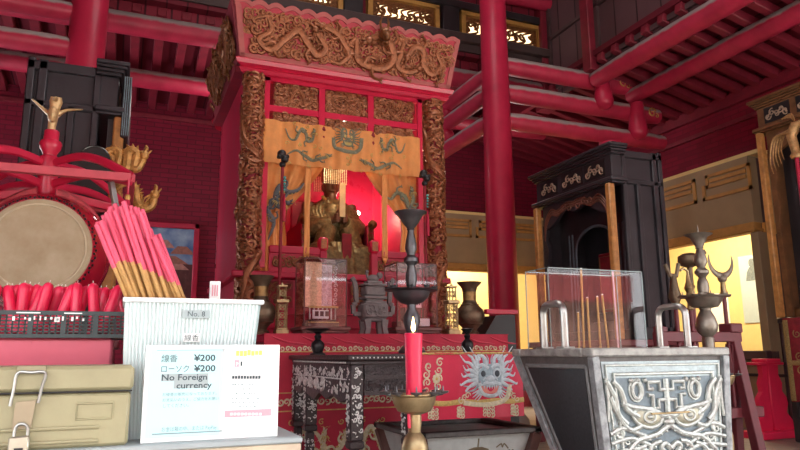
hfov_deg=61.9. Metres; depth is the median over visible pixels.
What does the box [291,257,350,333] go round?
glass case
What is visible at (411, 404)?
bowl
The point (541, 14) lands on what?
trim
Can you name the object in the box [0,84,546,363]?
wall
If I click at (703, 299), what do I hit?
tray
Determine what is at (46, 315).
candle
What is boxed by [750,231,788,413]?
trim
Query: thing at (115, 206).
incense stick
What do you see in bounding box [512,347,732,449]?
incense burner
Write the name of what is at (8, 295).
candle
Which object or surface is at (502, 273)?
column
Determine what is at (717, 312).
notice sheet
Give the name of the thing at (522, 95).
beam
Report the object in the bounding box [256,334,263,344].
altar table
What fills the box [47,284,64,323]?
candle
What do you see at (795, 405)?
altar table
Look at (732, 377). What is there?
bowl
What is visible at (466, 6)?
trim
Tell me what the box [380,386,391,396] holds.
cup
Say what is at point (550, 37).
trim
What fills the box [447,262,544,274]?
trim
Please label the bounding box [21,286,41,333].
candle
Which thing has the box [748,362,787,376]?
rail
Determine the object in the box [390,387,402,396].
cup
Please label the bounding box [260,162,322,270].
curtain
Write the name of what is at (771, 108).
tall cabinet
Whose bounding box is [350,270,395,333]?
incense burner
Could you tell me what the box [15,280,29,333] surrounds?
candle
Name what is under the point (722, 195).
wall
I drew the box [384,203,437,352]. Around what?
candlestick
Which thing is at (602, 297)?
incense stick
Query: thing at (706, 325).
candlestick
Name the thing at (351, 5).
trim
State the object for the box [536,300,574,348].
handle
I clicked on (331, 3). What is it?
window
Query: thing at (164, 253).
incense stick
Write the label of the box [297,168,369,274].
seated statue
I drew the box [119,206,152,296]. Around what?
incense stick
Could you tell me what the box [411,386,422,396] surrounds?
cup
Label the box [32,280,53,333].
candle
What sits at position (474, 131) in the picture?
beam
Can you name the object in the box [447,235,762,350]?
window
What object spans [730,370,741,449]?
candle stand
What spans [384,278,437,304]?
tray
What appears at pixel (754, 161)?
trim
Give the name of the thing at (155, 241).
incense stick
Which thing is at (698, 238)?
bowl
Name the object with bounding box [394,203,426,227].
bowl
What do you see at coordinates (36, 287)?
candle
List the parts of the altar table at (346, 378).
leg, leg, leg, leg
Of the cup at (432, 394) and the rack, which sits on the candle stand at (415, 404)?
the cup at (432, 394)
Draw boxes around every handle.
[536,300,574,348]
[652,303,697,347]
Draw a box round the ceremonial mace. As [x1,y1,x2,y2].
[677,249,706,346]
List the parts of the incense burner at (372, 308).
handle, handle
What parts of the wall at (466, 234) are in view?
fret trim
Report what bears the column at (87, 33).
on the floor
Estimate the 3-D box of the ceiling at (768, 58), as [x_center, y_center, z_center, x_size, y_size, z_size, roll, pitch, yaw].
[4.258,-2.316,8.568,2.211,0.657,10.900,4,-12,-22]
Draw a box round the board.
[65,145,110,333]
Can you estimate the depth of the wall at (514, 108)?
11.04 m
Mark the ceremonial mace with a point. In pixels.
(686, 260)
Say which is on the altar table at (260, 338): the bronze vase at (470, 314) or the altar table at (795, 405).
the bronze vase at (470, 314)
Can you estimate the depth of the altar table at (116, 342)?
4.54 m
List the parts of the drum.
cross arm, post, frame rail, frame rail, cross arm, frame rail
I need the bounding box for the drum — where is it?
[0,129,134,307]
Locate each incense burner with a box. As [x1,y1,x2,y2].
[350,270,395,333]
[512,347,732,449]
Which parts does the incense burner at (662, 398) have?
panel, panel moulding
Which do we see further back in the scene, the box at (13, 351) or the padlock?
the box at (13, 351)
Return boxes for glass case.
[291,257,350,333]
[384,262,441,333]
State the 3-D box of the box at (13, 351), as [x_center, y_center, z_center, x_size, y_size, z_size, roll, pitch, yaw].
[-0.891,0.356,1.476,0.460,0.203,0.248,4,-12,-22]
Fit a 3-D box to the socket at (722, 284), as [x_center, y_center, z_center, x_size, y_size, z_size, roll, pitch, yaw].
[2.453,0.471,5.064,0.054,0.130,0.053,4,-12,-22]
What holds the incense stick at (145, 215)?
in the bin
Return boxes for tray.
[305,328,330,331]
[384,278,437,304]
[461,328,472,331]
[677,290,730,307]
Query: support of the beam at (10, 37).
attached to the column at (87, 33)
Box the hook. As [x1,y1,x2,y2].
[679,267,695,345]
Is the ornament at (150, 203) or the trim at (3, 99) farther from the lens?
the trim at (3, 99)
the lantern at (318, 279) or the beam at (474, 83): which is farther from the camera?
the beam at (474, 83)
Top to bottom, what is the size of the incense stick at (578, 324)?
0.187 m
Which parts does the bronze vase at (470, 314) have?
gilt neck panel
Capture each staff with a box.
[277,150,288,327]
[419,170,430,318]
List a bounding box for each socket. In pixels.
[686,292,694,309]
[720,282,726,293]
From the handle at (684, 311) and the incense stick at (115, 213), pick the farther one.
the handle at (684, 311)
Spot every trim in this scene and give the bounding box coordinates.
[0,96,212,125]
[179,0,549,62]
[343,0,362,12]
[416,0,539,25]
[440,5,459,31]
[445,149,767,219]
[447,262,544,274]
[534,10,548,89]
[546,9,582,88]
[579,0,599,73]
[592,0,697,63]
[626,64,799,153]
[668,222,763,249]
[750,156,792,418]
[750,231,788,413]
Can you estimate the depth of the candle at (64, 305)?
1.49 m
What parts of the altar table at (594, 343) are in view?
leg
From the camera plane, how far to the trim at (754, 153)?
9.37 m
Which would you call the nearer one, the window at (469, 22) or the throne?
the throne
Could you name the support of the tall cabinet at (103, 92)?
on the altar table at (116, 342)
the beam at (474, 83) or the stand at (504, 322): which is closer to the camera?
the stand at (504, 322)
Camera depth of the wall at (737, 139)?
9.90 m
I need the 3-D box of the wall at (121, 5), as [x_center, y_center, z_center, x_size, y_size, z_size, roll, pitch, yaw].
[-1.425,-3.410,9.391,8.150,1.930,0.080,4,-12,-22]
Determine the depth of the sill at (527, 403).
11.90 m
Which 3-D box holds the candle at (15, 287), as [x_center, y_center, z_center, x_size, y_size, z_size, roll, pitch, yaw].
[-0.889,0.191,1.516,0.047,0.121,0.025,6,-13,-30]
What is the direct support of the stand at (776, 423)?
on the floor
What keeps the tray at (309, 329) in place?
on the candlestick at (317, 346)
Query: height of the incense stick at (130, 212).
0.385 m
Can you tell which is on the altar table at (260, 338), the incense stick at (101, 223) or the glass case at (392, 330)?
the glass case at (392, 330)
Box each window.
[298,0,342,8]
[366,0,439,27]
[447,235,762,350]
[459,10,539,46]
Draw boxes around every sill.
[523,390,532,406]
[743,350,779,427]
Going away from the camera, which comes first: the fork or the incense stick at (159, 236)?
the incense stick at (159, 236)
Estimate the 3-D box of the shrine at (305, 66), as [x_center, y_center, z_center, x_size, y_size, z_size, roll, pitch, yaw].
[-0.779,0.159,7.000,2.491,4.248,2.205,4,-12,-22]
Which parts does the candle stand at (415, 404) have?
stem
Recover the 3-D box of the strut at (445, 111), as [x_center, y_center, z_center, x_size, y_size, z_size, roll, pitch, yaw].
[0.719,-1.723,10.386,0.234,0.240,0.222,4,-12,-22]
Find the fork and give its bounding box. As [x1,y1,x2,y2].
[663,263,680,346]
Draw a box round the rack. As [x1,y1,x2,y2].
[653,323,765,449]
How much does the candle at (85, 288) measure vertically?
0.120 m
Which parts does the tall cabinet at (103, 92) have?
post, cornice, post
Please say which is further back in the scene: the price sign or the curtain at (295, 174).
the curtain at (295, 174)
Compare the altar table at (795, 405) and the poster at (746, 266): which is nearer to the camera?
the altar table at (795, 405)
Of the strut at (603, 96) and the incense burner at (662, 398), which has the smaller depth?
the incense burner at (662, 398)
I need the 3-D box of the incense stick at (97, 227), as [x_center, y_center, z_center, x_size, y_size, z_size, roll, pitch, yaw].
[-0.562,0.173,1.394,0.166,0.346,0.010,5,-12,-26]
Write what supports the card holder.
attached to the bin
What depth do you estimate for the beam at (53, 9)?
6.91 m
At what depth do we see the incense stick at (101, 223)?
1.39 m
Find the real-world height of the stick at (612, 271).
0.398 m
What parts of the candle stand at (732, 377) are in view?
stem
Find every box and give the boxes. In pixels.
[0,338,113,365]
[0,364,134,449]
[374,418,541,449]
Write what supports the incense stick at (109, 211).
in the bin
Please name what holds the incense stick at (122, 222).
in the bin
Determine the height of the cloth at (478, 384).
0.379 m
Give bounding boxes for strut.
[443,108,452,116]
[444,129,453,141]
[594,81,613,109]
[628,101,647,139]
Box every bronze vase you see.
[249,275,274,333]
[455,281,484,333]
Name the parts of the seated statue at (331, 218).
crown, apron sash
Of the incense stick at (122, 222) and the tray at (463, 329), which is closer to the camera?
the incense stick at (122, 222)
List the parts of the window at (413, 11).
pane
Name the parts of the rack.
leg, rail, leg, rail, leg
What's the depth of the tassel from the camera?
3.59 m
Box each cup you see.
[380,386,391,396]
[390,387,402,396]
[397,385,405,392]
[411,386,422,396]
[429,387,440,396]
[437,386,448,395]
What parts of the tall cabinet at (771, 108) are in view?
post, cornice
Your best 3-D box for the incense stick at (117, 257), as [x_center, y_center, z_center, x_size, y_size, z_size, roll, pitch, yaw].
[-0.550,0.168,1.393,0.169,0.357,0.010,3,-11,-18]
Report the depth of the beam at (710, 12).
8.13 m
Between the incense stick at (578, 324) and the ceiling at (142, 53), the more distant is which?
the ceiling at (142, 53)
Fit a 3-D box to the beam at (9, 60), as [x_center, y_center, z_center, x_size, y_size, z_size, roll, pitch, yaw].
[-2.218,-1.971,10.033,10.350,0.260,0.260,4,-12,-22]
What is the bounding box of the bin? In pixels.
[122,297,263,439]
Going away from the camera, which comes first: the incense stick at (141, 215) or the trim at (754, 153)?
the incense stick at (141, 215)
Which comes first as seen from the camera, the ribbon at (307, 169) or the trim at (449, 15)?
the ribbon at (307, 169)
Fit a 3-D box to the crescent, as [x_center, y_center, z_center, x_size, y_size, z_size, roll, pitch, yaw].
[2.455,0.788,5.003,0.262,1.135,0.065,4,-12,-22]
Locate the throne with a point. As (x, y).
(295, 235)
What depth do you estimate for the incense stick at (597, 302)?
3.26 m
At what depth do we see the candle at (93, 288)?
1.51 m
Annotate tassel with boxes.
[124,178,130,205]
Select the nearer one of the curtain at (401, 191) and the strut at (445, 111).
the curtain at (401, 191)
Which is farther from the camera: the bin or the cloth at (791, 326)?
the cloth at (791, 326)
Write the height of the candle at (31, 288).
0.122 m
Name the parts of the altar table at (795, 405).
leg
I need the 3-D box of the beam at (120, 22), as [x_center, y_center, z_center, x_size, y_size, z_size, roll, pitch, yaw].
[-2.064,-2.422,8.863,9.700,0.280,0.280,4,-12,-22]
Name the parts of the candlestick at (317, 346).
stem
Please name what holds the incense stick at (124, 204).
in the bin
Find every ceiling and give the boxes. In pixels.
[0,0,522,134]
[477,0,799,167]
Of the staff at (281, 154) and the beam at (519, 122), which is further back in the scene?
the beam at (519, 122)
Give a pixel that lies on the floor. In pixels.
(779, 444)
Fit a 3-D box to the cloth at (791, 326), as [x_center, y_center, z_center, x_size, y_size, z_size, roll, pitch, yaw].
[4.354,1.326,6.562,0.038,0.870,1.200,4,-12,-22]
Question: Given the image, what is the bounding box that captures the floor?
[524,407,799,449]
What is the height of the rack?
1.161 m
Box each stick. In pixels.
[94,224,128,296]
[99,220,135,296]
[99,221,130,296]
[104,212,138,296]
[104,216,126,274]
[107,209,141,296]
[112,203,117,210]
[113,210,145,296]
[117,210,148,296]
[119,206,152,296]
[121,201,155,297]
[129,211,158,297]
[130,213,162,297]
[132,206,165,297]
[138,212,169,297]
[144,214,172,297]
[150,235,176,297]
[152,237,181,297]
[157,234,185,297]
[157,239,184,297]
[577,312,579,347]
[580,268,584,347]
[586,297,590,347]
[596,296,601,347]
[601,294,609,347]
[612,271,618,347]
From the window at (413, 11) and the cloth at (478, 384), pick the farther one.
the window at (413, 11)
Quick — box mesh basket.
[0,310,123,339]
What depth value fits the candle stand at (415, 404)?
1.86 m
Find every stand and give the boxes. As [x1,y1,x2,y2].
[380,385,448,449]
[477,309,518,422]
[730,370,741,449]
[744,359,794,439]
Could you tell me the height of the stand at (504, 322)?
1.337 m
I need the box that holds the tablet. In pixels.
[593,252,614,330]
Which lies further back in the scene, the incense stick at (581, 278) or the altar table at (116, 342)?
the altar table at (116, 342)
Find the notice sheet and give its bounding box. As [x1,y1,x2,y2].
[711,293,730,331]
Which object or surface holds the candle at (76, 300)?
in the mesh basket
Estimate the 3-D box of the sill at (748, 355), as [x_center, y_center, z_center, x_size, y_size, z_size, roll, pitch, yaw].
[3.653,2.398,10.090,0.220,0.950,4.600,4,-12,-22]
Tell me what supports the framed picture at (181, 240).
attached to the wall at (183, 161)
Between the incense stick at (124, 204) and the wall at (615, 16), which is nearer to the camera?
the incense stick at (124, 204)
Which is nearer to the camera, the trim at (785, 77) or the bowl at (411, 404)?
the bowl at (411, 404)
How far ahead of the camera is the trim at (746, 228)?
8.81 m
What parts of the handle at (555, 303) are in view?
foot plate, foot plate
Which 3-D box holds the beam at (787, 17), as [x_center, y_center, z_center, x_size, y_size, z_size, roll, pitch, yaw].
[4.763,-2.525,6.700,0.250,0.250,7.050,4,-12,-22]
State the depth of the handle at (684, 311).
3.17 m
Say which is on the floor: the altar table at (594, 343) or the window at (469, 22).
the altar table at (594, 343)
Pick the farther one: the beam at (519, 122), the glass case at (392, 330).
the beam at (519, 122)
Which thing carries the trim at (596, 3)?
attached to the wall at (615, 16)
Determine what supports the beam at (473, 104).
attached to the column at (502, 273)
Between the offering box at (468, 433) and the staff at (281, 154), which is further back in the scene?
the staff at (281, 154)
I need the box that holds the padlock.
[7,422,29,449]
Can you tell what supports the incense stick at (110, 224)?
in the bin
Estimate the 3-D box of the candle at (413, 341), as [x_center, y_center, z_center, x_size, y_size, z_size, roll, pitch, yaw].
[0.039,0.419,1.917,0.056,0.312,0.055,4,-12,-22]
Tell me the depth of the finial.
3.94 m
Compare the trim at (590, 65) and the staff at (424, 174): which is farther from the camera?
the trim at (590, 65)
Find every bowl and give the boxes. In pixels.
[391,392,436,414]
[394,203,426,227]
[684,225,712,246]
[730,375,734,384]
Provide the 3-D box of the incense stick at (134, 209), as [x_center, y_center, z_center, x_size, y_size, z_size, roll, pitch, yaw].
[-0.506,0.159,1.429,0.153,0.398,0.010,3,-11,-18]
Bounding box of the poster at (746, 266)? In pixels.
[738,255,759,322]
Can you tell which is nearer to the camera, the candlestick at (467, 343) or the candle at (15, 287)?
the candle at (15, 287)
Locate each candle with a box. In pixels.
[0,283,19,333]
[2,283,16,333]
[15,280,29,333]
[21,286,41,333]
[28,282,40,309]
[29,282,33,301]
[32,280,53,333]
[41,315,48,333]
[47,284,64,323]
[50,282,75,333]
[66,284,88,333]
[69,281,82,333]
[87,281,99,333]
[98,285,121,333]
[99,285,109,319]
[109,288,123,333]
[404,318,422,427]
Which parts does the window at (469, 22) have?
pane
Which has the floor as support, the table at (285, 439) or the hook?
the table at (285, 439)
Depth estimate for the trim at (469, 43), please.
9.69 m
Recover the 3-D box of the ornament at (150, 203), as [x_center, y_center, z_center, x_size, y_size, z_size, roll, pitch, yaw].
[-1.872,-0.206,4.765,0.314,0.247,0.081,4,-12,-22]
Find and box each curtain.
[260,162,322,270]
[365,172,423,252]
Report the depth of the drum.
3.63 m
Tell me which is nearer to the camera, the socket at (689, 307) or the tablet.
the socket at (689, 307)
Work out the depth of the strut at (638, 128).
9.60 m
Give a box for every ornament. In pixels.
[105,144,151,172]
[116,181,161,212]
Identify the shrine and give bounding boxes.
[205,0,459,333]
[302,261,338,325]
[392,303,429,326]
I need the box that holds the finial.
[32,96,82,128]
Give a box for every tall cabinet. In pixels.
[2,56,131,333]
[528,141,675,341]
[746,81,799,317]
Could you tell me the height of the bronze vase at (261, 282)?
0.430 m
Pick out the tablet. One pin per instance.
(604, 259)
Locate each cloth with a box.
[393,346,523,420]
[782,317,799,401]
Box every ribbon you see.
[303,166,310,256]
[381,174,387,263]
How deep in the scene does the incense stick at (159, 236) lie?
1.50 m
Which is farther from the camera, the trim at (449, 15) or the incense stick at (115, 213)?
the trim at (449, 15)
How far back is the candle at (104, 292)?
1.60 m
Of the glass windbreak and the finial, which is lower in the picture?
the glass windbreak
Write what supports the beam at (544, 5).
attached to the wall at (615, 16)
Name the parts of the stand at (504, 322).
rail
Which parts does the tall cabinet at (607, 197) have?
post, frame, cornice, arch moulding, post, frame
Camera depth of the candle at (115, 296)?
1.51 m
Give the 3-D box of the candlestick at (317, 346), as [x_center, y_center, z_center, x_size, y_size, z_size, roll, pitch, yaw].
[-0.515,0.731,4.180,0.170,0.164,0.170,4,-12,-22]
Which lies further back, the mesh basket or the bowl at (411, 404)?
the bowl at (411, 404)
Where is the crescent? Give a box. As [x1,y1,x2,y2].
[708,254,736,406]
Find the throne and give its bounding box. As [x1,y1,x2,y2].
[287,200,376,246]
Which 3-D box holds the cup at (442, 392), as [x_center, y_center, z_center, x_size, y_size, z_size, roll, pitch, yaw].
[0.122,0.471,1.898,0.035,0.032,0.035,8,-14,-37]
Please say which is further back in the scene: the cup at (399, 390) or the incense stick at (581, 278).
the incense stick at (581, 278)
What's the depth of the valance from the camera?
6.47 m
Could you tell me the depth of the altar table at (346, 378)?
3.49 m
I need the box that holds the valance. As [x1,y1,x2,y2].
[263,118,419,177]
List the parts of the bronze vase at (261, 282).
gilt neck panel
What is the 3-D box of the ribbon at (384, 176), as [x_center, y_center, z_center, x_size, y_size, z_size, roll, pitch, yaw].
[-0.151,-0.066,6.545,0.064,0.931,0.017,4,-12,-22]
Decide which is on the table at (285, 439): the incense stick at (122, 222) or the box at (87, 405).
the box at (87, 405)
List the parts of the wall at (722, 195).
fret trim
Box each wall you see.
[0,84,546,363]
[63,0,536,82]
[445,213,544,266]
[464,81,555,147]
[550,0,708,92]
[627,68,799,178]
[663,156,757,239]
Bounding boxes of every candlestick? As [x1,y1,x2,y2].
[305,328,330,354]
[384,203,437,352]
[461,328,472,351]
[677,225,730,346]
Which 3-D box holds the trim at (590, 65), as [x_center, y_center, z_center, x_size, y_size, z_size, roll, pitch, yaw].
[2.717,-3.227,9.688,0.160,2.140,0.180,4,-12,-22]
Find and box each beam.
[0,0,72,20]
[0,9,542,90]
[0,26,68,55]
[0,49,545,139]
[442,71,481,109]
[443,90,481,128]
[443,117,482,158]
[505,0,551,10]
[508,58,631,94]
[509,85,661,123]
[511,113,666,149]
[589,0,755,86]
[625,0,799,102]
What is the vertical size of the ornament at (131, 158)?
0.243 m
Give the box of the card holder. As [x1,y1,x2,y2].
[209,281,220,298]
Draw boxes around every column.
[65,0,108,67]
[479,0,529,424]
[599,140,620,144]
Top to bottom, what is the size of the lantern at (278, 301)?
0.380 m
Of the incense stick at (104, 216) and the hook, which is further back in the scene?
the hook
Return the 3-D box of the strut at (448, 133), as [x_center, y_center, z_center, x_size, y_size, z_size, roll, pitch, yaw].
[0.722,-1.379,10.320,0.234,0.240,0.222,4,-12,-22]
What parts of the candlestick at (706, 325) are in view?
stem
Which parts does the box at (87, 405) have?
latch plate, lid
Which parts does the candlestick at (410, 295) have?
stem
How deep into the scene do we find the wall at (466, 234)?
12.08 m
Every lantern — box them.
[273,283,288,332]
[443,284,460,333]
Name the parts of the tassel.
cord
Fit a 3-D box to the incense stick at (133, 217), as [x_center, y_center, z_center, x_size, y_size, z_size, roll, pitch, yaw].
[-0.502,0.165,1.410,0.151,0.378,0.010,4,-12,-20]
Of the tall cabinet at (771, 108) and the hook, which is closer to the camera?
the hook
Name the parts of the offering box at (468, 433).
corner post, corner post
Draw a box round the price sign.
[140,345,279,443]
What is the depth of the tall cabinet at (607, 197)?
6.75 m
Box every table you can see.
[41,426,302,449]
[112,340,118,363]
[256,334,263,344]
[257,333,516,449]
[289,354,525,449]
[529,340,683,441]
[777,317,799,442]
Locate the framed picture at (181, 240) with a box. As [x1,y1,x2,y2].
[149,221,199,297]
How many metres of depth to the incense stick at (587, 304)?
3.24 m
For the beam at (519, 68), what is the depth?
9.32 m
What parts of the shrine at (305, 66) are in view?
panel, post, carved panel, panel, railing, carved panel, carved panel, carved panel, carved panel, rail post, cornice, lattice frame, carved panel, carved panel, carved panel, rail post, post, carved panel, carved panel, carved panel, railing, panel, carved panel, post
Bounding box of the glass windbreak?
[525,267,647,348]
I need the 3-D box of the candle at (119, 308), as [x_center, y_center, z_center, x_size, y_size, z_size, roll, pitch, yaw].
[-0.679,0.208,1.612,0.052,0.121,0.024,6,-13,-32]

